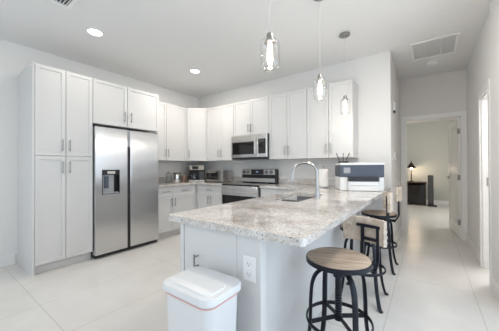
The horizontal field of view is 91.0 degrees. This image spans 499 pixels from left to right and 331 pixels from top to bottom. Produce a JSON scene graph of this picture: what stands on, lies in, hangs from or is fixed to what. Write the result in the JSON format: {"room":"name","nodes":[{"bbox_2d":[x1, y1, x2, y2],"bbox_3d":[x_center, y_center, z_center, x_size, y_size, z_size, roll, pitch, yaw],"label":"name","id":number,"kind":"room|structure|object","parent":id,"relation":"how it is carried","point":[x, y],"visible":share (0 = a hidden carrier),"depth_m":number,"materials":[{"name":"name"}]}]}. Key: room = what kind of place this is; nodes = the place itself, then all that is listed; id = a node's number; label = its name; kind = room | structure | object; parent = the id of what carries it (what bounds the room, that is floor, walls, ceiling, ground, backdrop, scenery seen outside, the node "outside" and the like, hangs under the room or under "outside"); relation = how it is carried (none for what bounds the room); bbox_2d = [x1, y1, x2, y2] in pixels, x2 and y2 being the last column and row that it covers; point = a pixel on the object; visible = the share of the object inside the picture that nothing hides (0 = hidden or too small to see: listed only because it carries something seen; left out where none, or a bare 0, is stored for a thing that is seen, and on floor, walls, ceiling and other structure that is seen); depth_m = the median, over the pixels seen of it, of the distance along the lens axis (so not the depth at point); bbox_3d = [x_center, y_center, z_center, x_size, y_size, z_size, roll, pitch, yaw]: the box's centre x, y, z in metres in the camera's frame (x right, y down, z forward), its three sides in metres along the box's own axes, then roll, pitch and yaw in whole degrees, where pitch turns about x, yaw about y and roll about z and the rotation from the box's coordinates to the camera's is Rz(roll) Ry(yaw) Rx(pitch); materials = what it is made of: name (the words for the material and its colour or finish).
{"room":"kitchen","nodes":[
{"label":"kitchen","id":0,"kind":"room"},
{"bbox_2d":[0,39,197,263],"bbox_3d":[-3.374,-0.152,2.593,0.120,2.774,7.620,-1,0,36],"label":"wall","id":1,"kind":"structure","parent":0,"point":[14,58],"depth_m":3.08,"materials":[{"name":"white paint"}]},
{"bbox_2d":[0,253,14,267],"bbox_3d":[-4.243,1.162,1.265,0.016,0.135,4.455,-1,0,36],"label":"baseboard","id":2,"kind":"structure","parent":1,"relation":"attached to","point":[7,260],"depth_m":3.00,"materials":[{"name":"white wood"}]},
{"bbox_2d":[93,78,158,132],"bbox_3d":[-2.014,-0.852,3.792,0.680,0.596,0.978,-1,0,36],"label":"upper cabinet","id":3,"kind":"object","parent":1,"relation":"attached to","point":[116,106],"visible":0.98,"depth_m":3.56,"materials":[{"name":"white wood"}]},
{"bbox_2d":[156,101,185,160],"bbox_3d":[-1.612,-0.617,4.611,0.365,1.058,0.822,-1,0,36],"label":"upper cabinet","id":4,"kind":"object","parent":1,"relation":"attached to","point":[171,133],"visible":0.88,"depth_m":4.59,"materials":[{"name":"white wood"}]},
{"bbox_2d":[0,0,491,97],"bbox_3d":[-0.571,-1.609,1.365,6.120,0.100,9.220,-1,0,36],"label":"ceiling","id":5,"kind":"structure","parent":0,"point":[155,42],"depth_m":2.88,"materials":[{"name":"white paint"}]},
{"bbox_2d":[49,0,77,8],"bbox_3d":[-1.724,-1.541,2.227,0.280,0.016,0.240,-1,0,36],"label":"ceiling vent","id":6,"kind":"object","parent":5,"relation":"in","point":[68,4],"visible":1,"depth_m":2.32,"materials":[{"name":"white metal"}]},
{"bbox_2d":[85,27,104,36],"bbox_3d":[-1.787,-1.540,2.834,0.190,0.008,0.190,-1,0,36],"label":"recessed light","id":7,"kind":"object","parent":5,"relation":"in","point":[92,31],"visible":1,"depth_m":2.83,"materials":[{"name":"white plastic"}]},
{"bbox_2d":[189,69,200,73],"bbox_3d":[-0.889,-1.537,3.995,0.190,0.008,0.190,-1,0,36],"label":"recessed light","id":8,"kind":"object","parent":5,"relation":"in","point":[195,71],"visible":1,"depth_m":4.00,"materials":[{"name":"white plastic"}]},
{"bbox_2d":[261,0,279,71],"bbox_3d":[0.127,-1.078,1.536,0.120,0.966,0.120,-1,0,36],"label":"pendant light","id":9,"kind":"object","parent":5,"relation":"hanging from","point":[269,41],"visible":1,"depth_m":1.52,"materials":[{"name":"glass"}]},
{"bbox_2d":[264,32,275,45],"bbox_3d":[0.128,-0.797,1.535,0.070,0.068,0.070,-1,0,36],"label":"socket","id":10,"kind":"object","parent":9,"relation":"attached to","point":[269,41],"depth_m":1.52,"materials":[{"name":"silver metal"}]},
{"bbox_2d":[313,0,326,100],"bbox_3d":[0.642,-1.078,2.237,0.120,0.962,0.120,-1,0,36],"label":"pendant light","id":11,"kind":"object","parent":5,"relation":"hanging from","point":[319,80],"visible":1,"depth_m":2.23,"materials":[{"name":"glass"}]},
{"bbox_2d":[316,74,323,82],"bbox_3d":[0.643,-0.799,2.236,0.070,0.068,0.070,-1,0,36],"label":"socket","id":12,"kind":"object","parent":11,"relation":"attached to","point":[319,80],"depth_m":2.22,"materials":[{"name":"silver metal"}]},
{"bbox_2d":[339,31,349,111],"bbox_3d":[1.128,-1.076,2.898,0.120,0.962,0.120,-1,0,36],"label":"pendant light","id":13,"kind":"object","parent":5,"relation":"hanging from","point":[345,34],"visible":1,"depth_m":2.88,"materials":[{"name":"glass"}]},
{"bbox_2d":[427,60,437,64],"bbox_3d":[2.762,-1.541,3.690,0.132,0.034,0.131,-1,0,36],"label":"smoke detector","id":14,"kind":"object","parent":5,"relation":"attached to","point":[433,62],"visible":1,"depth_m":3.66,"materials":[{"name":"white plastic"}]},
{"bbox_2d":[410,32,460,61],"bbox_3d":[2.442,-1.551,3.249,0.500,0.018,0.610,-1,0,36],"label":"ceiling vent","id":15,"kind":"object","parent":5,"relation":"in","point":[447,44],"visible":1,"depth_m":3.21,"materials":[{"name":"white metal"}]},
{"bbox_2d":[0,203,498,330],"bbox_3d":[0.773,1.270,3.180,6.120,0.100,13.750,-1,0,36],"label":"floor","id":16,"kind":"structure","parent":0,"point":[439,283],"depth_m":2.38,"materials":[{"name":"tile"}]},
{"bbox_2d":[18,62,92,276],"bbox_3d":[-2.477,0.041,3.144,0.680,2.386,0.608,-1,0,36],"label":"pantry cabinet","id":17,"kind":"object","parent":16,"relation":"on","point":[55,106],"visible":1,"depth_m":2.93,"materials":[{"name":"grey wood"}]},
{"bbox_2d":[91,125,157,258],"bbox_3d":[-2.002,0.355,3.757,0.674,1.762,0.926,-1,0,36],"label":"refrigerator","id":18,"kind":"object","parent":16,"relation":"on","point":[125,162],"visible":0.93,"depth_m":3.48,"materials":[{"name":"grey metal"}]},
{"bbox_2d":[158,186,172,238],"bbox_3d":[-1.647,0.799,4.306,0.644,0.878,0.290,-1,0,36],"label":"base cabinet","id":19,"kind":"object","parent":16,"relation":"on","point":[165,194],"visible":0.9,"depth_m":4.14,"materials":[{"name":"grey wood"}]},
{"bbox_2d":[170,184,195,235],"bbox_3d":[-1.400,0.800,4.646,0.644,0.878,0.550,-1,0,36],"label":"base cabinet","id":20,"kind":"object","parent":16,"relation":"on","point":[184,196],"visible":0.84,"depth_m":4.43,"materials":[{"name":"grey wood"}]},
{"bbox_2d":[163,266,240,330],"bbox_3d":[-0.213,0.861,1.104,0.317,0.701,0.236,-1,0,36],"label":"trash can","id":21,"kind":"object","parent":16,"relation":"on","point":[199,298],"visible":1,"depth_m":1.03,"materials":[{"name":"white plastic"}]},
{"bbox_2d":[196,184,221,208],"bbox_3d":[-0.574,0.797,4.717,0.717,0.878,0.644,-1,0,36],"label":"base cabinet","id":22,"kind":"object","parent":16,"relation":"on","point":[206,195],"visible":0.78,"depth_m":4.49,"materials":[{"name":"grey wood"}]},
{"bbox_2d":[158,176,241,186],"bbox_3d":[-1.047,0.290,4.577,1.304,0.135,1.430,-1,0,36],"label":"countertop","id":23,"kind":"structure","parent":22,"relation":"on","point":[161,180],"depth_m":4.65,"materials":[{"name":"stone"}]},
{"bbox_2d":[172,172,180,182],"bbox_3d":[-1.397,0.229,4.697,0.160,0.192,0.160,-1,0,36],"label":"storage jar","id":24,"kind":"object","parent":23,"relation":"on","point":[176,176],"visible":0.99,"depth_m":4.63,"materials":[{"name":"silver metal"}]},
{"bbox_2d":[181,175,186,181],"bbox_3d":[-1.306,0.261,4.891,0.100,0.130,0.100,-1,0,36],"label":"canister","id":25,"kind":"object","parent":23,"relation":"on","point":[184,178],"visible":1,"depth_m":4.85,"materials":[{"name":"brown ceramic"}]},
{"bbox_2d":[189,165,204,181],"bbox_3d":[-1.072,0.158,5.017,0.310,0.335,0.242,0,0,-9],"label":"coffee maker","id":26,"kind":"object","parent":23,"relation":"on","point":[196,172],"visible":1,"depth_m":4.94,"materials":[{"name":"silver metal"}]},
{"bbox_2d":[206,170,231,182],"bbox_3d":[-0.614,0.205,4.810,0.425,0.235,0.327,-1,0,36],"label":"toaster oven","id":27,"kind":"object","parent":23,"relation":"on","point":[221,176],"visible":1,"depth_m":4.69,"materials":[{"name":"silver metal"}]},
{"bbox_2d":[221,169,277,203],"bbox_3d":[-0.001,0.638,4.249,0.759,1.145,0.722,-1,0,36],"label":"range","id":28,"kind":"object","parent":16,"relation":"on","point":[252,179],"visible":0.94,"depth_m":4.18,"materials":[{"name":"grey metal"}]},
{"bbox_2d":[222,182,276,186],"bbox_3d":[0.001,0.324,4.256,0.759,0.022,0.600,-1,0,36],"label":"cooktop","id":29,"kind":"object","parent":28,"relation":"in","point":[239,184],"depth_m":4.16,"materials":[{"name":"black glass"}]},
{"bbox_2d":[180,196,364,330],"bbox_3d":[0.650,0.777,2.439,0.573,0.878,2.889,-1,0,36],"label":"base cabinet","id":30,"kind":"object","parent":16,"relation":"on","point":[278,300],"visible":0.49,"depth_m":1.42,"materials":[{"name":"white wood"}]},
{"bbox_2d":[243,254,255,282],"bbox_3d":[-0.001,0.491,1.166,0.074,0.120,0.010,-1,0,36],"label":"wall outlet","id":31,"kind":"object","parent":30,"relation":"attached to","point":[249,262],"visible":1,"depth_m":1.16,"materials":[{"name":"white plastic"}]},
{"bbox_2d":[246,260,251,267],"bbox_3d":[-0.003,0.467,1.164,0.034,0.030,0.004,-1,0,36],"label":"receptacle","id":32,"kind":"object","parent":31,"relation":"attached to","point":[248,262],"depth_m":1.16,"materials":[{"name":"white plastic"}]},
{"bbox_2d":[246,270,251,277],"bbox_3d":[-0.003,0.515,1.164,0.034,0.030,0.004,-1,0,36],"label":"receptacle","id":33,"kind":"object","parent":31,"relation":"attached to","point":[248,272],"depth_m":1.16,"materials":[{"name":"white plastic"}]},
{"bbox_2d":[169,178,390,246],"bbox_3d":[0.370,0.272,2.650,1.710,0.135,2.882,-1,0,36],"label":"countertop","id":34,"kind":"structure","parent":30,"relation":"on","point":[298,224],"depth_m":1.51,"materials":[{"name":"stone"}]},
{"bbox_2d":[278,196,313,201],"bbox_3d":[0.446,0.439,2.375,0.372,0.198,0.702,-1,0,36],"label":"sink","id":35,"kind":"object","parent":34,"relation":"in","point":[299,198],"visible":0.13,"depth_m":2.65,"materials":[{"name":"silver metal"}]},
{"bbox_2d":[290,161,320,197],"bbox_3d":[0.536,0.130,2.341,0.285,0.343,0.110,0,0,26],"label":"faucet","id":36,"kind":"object","parent":34,"relation":"on","point":[317,193],"visible":1,"depth_m":2.27,"materials":[{"name":"silver metal"}]},
{"bbox_2d":[318,165,328,187],"bbox_3d":[1.034,0.151,3.426,0.150,0.310,0.150,-1,0,36],"label":"paper towel holder","id":37,"kind":"object","parent":34,"relation":"on","point":[323,173],"visible":0.91,"depth_m":3.37,"materials":[{"name":"white paper"}]},
{"bbox_2d":[335,162,384,190],"bbox_3d":[1.379,0.133,3.097,0.498,0.339,0.450,0,0,11],"label":"printer","id":38,"kind":"object","parent":34,"relation":"on","point":[348,176],"visible":1,"depth_m":2.91,"materials":[{"name":"white plastic"}]},
{"bbox_2d":[336,153,349,162],"bbox_3d":[1.228,-0.098,3.204,0.175,0.137,0.080,0,0,11],"label":"router","id":39,"kind":"object","parent":38,"relation":"on","point":[339,161],"visible":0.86,"depth_m":3.20,"materials":[{"name":"black plastic"}]},
{"bbox_2d":[348,177,378,181],"bbox_3d":[1.346,0.165,2.900,0.340,0.049,0.050,0,0,11],"label":"tray","id":40,"kind":"object","parent":38,"relation":"on","point":[350,179],"depth_m":2.88,"materials":[{"name":"white plastic"}]},
{"bbox_2d":[261,188,295,196],"bbox_3d":[0.675,0.786,3.810,0.830,0.878,0.644,-1,0,36],"label":"base cabinet","id":41,"kind":"object","parent":16,"relation":"on","point":[264,191],"visible":0.05,"depth_m":3.71,"materials":[{"name":"grey wood"}]},
{"bbox_2d":[306,215,386,330],"bbox_3d":[0.568,0.773,1.481,0.438,0.876,0.415,-1,0,36],"label":"bar stool","id":42,"kind":"object","parent":16,"relation":"on","point":[337,261],"visible":1,"depth_m":1.48,"materials":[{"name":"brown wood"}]},
{"bbox_2d":[340,191,392,313],"bbox_3d":[1.063,0.730,2.247,0.440,0.967,0.386,-1,0,36],"label":"bar stool","id":43,"kind":"object","parent":16,"relation":"on","point":[387,196],"visible":0.3,"depth_m":2.13,"materials":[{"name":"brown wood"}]},
{"bbox_2d":[361,186,401,274],"bbox_3d":[1.588,0.732,2.954,0.439,0.967,0.386,-1,0,36],"label":"bar stool","id":44,"kind":"object","parent":16,"relation":"on","point":[376,214],"visible":0.51,"depth_m":2.85,"materials":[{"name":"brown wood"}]},
{"bbox_2d":[407,181,426,205],"bbox_3d":[5.289,0.873,7.786,0.560,0.715,0.450,-1,0,36],"label":"media cabinet","id":45,"kind":"object","parent":16,"relation":"on","point":[416,191],"visible":0.8,"depth_m":7.62,"materials":[{"name":"brown wood"}]},
{"bbox_2d":[407,161,415,181],"bbox_3d":[5.167,0.180,7.821,0.260,0.670,0.260,-1,0,36],"label":"table lamp","id":46,"kind":"object","parent":45,"relation":"on","point":[411,165],"visible":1,"depth_m":7.79,"materials":[{"name":"black metal"}]},
{"bbox_2d":[428,175,436,206],"bbox_3d":[5.516,0.762,7.398,0.225,0.930,0.290,-1,0,36],"label":"tower speaker","id":47,"kind":"object","parent":16,"relation":"on","point":[430,177],"visible":1,"depth_m":7.33},
{"bbox_2d":[428,176,432,203],"bbox_3d":[5.423,0.729,7.333,0.120,0.835,0.006,-1,0,36],"label":"grille","id":48,"kind":"object","parent":47,"relation":"attached to","point":[430,178],"depth_m":7.33,"materials":[{"name":"grey"}]},
{"bbox_2d":[198,51,392,244],"bbox_3d":[0.413,-0.157,4.477,3.794,2.774,0.120,-1,0,36],"label":"wall","id":49,"kind":"structure","parent":0,"point":[372,73],"depth_m":3.59,"materials":[{"name":"white paint"}]},
{"bbox_2d":[185,108,209,161],"bbox_3d":[-1.091,-0.616,5.120,0.608,1.058,0.608,-1,0,36],"label":"upper cabinet","id":50,"kind":"object","parent":49,"relation":"attached to","point":[196,118],"visible":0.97,"depth_m":4.89,"materials":[{"name":"white wood"}]},
{"bbox_2d":[207,103,243,160],"bbox_3d":[-0.490,-0.621,4.834,0.696,1.058,0.365,-1,0,36],"label":"upper cabinet","id":51,"kind":"object","parent":49,"relation":"attached to","point":[220,119],"visible":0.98,"depth_m":4.70,"materials":[{"name":"white wood"}]},
{"bbox_2d":[234,96,268,135],"bbox_3d":[0.099,-0.845,4.407,0.760,0.621,0.365,-1,0,36],"label":"upper cabinet","id":52,"kind":"object","parent":49,"relation":"attached to","point":[251,117],"visible":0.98,"depth_m":4.27,"materials":[{"name":"white wood"}]},
{"bbox_2d":[231,133,268,159],"bbox_3d":[0.075,-0.318,4.366,0.759,0.417,0.454,-1,0,36],"label":"microwave","id":53,"kind":"object","parent":52,"relation":"attached to","point":[255,146],"visible":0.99,"depth_m":4.20,"materials":[{"name":"grey metal"}]},
{"bbox_2d":[269,88,307,159],"bbox_3d":[0.676,-0.631,3.987,0.663,1.058,0.365,-1,0,36],"label":"upper cabinet","id":54,"kind":"object","parent":49,"relation":"attached to","point":[288,110],"visible":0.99,"depth_m":3.85,"materials":[{"name":"white wood"}]},
{"bbox_2d":[307,79,358,158],"bbox_3d":[1.209,-0.636,3.600,0.652,1.058,0.365,-1,0,36],"label":"upper cabinet","id":55,"kind":"object","parent":49,"relation":"attached to","point":[331,130],"visible":1,"depth_m":3.46,"materials":[{"name":"white wood"}]},
{"bbox_2d":[366,243,391,254],"bbox_3d":[1.781,1.150,3.396,0.326,0.135,0.016,-1,0,36],"label":"baseboard","id":56,"kind":"structure","parent":49,"relation":"attached to","point":[383,251],"depth_m":3.35,"materials":[{"name":"white wood"}]},
{"bbox_2d":[391,55,400,240],"bbox_3d":[2.326,-0.168,3.985,0.120,2.774,1.329,-1,0,36],"label":"wall","id":57,"kind":"structure","parent":0,"point":[395,82],"depth_m":3.83,"materials":[{"name":"white paint"}]},
{"bbox_2d":[392,225,401,255],"bbox_3d":[2.345,1.151,3.879,0.016,0.135,1.430,-1,0,36],"label":"baseboard","id":58,"kind":"structure","parent":57,"relation":"attached to","point":[399,233],"depth_m":3.92,"materials":[{"name":"white wood"}]},
{"bbox_2d":[407,120,453,200],"bbox_3d":[5.582,-0.080,8.014,4.000,2.620,0.120,-1,0,36],"label":"wall","id":59,"kind":"structure","parent":0,"point":[427,142],"depth_m":7.81,"materials":[{"name":"grey paint"}]},
{"bbox_2d":[426,200,448,204],"bbox_3d":[5.475,1.163,8.005,3.580,0.135,0.016,-1,0,36],"label":"baseboard","id":60,"kind":"structure","parent":59,"relation":"attached to","point":[437,202],"depth_m":7.64,"materials":[{"name":"white wood"}]},
{"bbox_2d":[407,118,456,123],"bbox_3d":[4.328,-1.445,6.304,4.000,0.100,4.529,-1,0,36],"label":"ceiling","id":61,"kind":"structure","parent":0,"point":[451,118],"depth_m":7.59,"materials":[{"name":"white paint"}]},
{"bbox_2d":[400,69,466,161],"bbox_3d":[2.967,-0.168,4.415,4.000,2.774,0.120,-1,0,36],"label":"wall","id":62,"kind":"structure","parent":0,"point":[443,92],"depth_m":4.20,"materials":[{"name":"white paint"}]},
{"bbox_2d":[400,110,467,240],"bbox_3d":[3.173,0.166,4.259,0.912,2.102,0.148,-1,0,36],"label":"trim","id":63,"kind":"structure","parent":62,"relation":"attached to","point":[462,115],"depth_m":4.08,"materials":[{"name":"white wood"}]},
{"bbox_2d":[446,118,460,236],"bbox_3d":[3.697,0.204,4.418,0.124,2.000,0.738,0,0,29],"label":"door","id":64,"kind":"structure","parent":62,"relation":"in","point":[453,127],"depth_m":4.35,"materials":[{"name":"painted wood"},{"name":"brushed nickel"}]},
{"bbox_2d":[466,0,498,285],"bbox_3d":[0.921,-0.185,0.294,0.133,2.774,8.949,-1,0,36],"label":"wall","id":65,"kind":"structure","parent":0,"point":[478,68],"depth_m":2.66,"materials":[{"name":"white paint"}]},
{"bbox_2d":[467,233,478,262],"bbox_3d":[3.148,1.144,3.448,0.016,0.135,1.185,-1,0,36],"label":"baseboard","id":66,"kind":"structure","parent":65,"relation":"attached to","point":[471,243],"depth_m":3.37,"materials":[{"name":"white wood"}]},
{"bbox_2d":[478,78,491,283],"bbox_3d":[2.643,0.172,2.662,0.145,2.075,0.675,-1,0,36],"label":"trim","id":67,"kind":"structure","parent":65,"relation":"attached to","point":[484,117],"depth_m":2.88,"materials":[{"name":"white"}]},
{"bbox_2d":[490,275,498,303],"bbox_3d":[2.247,1.141,2.230,0.016,0.135,0.444,-1,0,36],"label":"baseboard","id":68,"kind":"structure","parent":65,"relation":"attached to","point":[494,286],"depth_m":2.25,"materials":[{"name":"white wood"}]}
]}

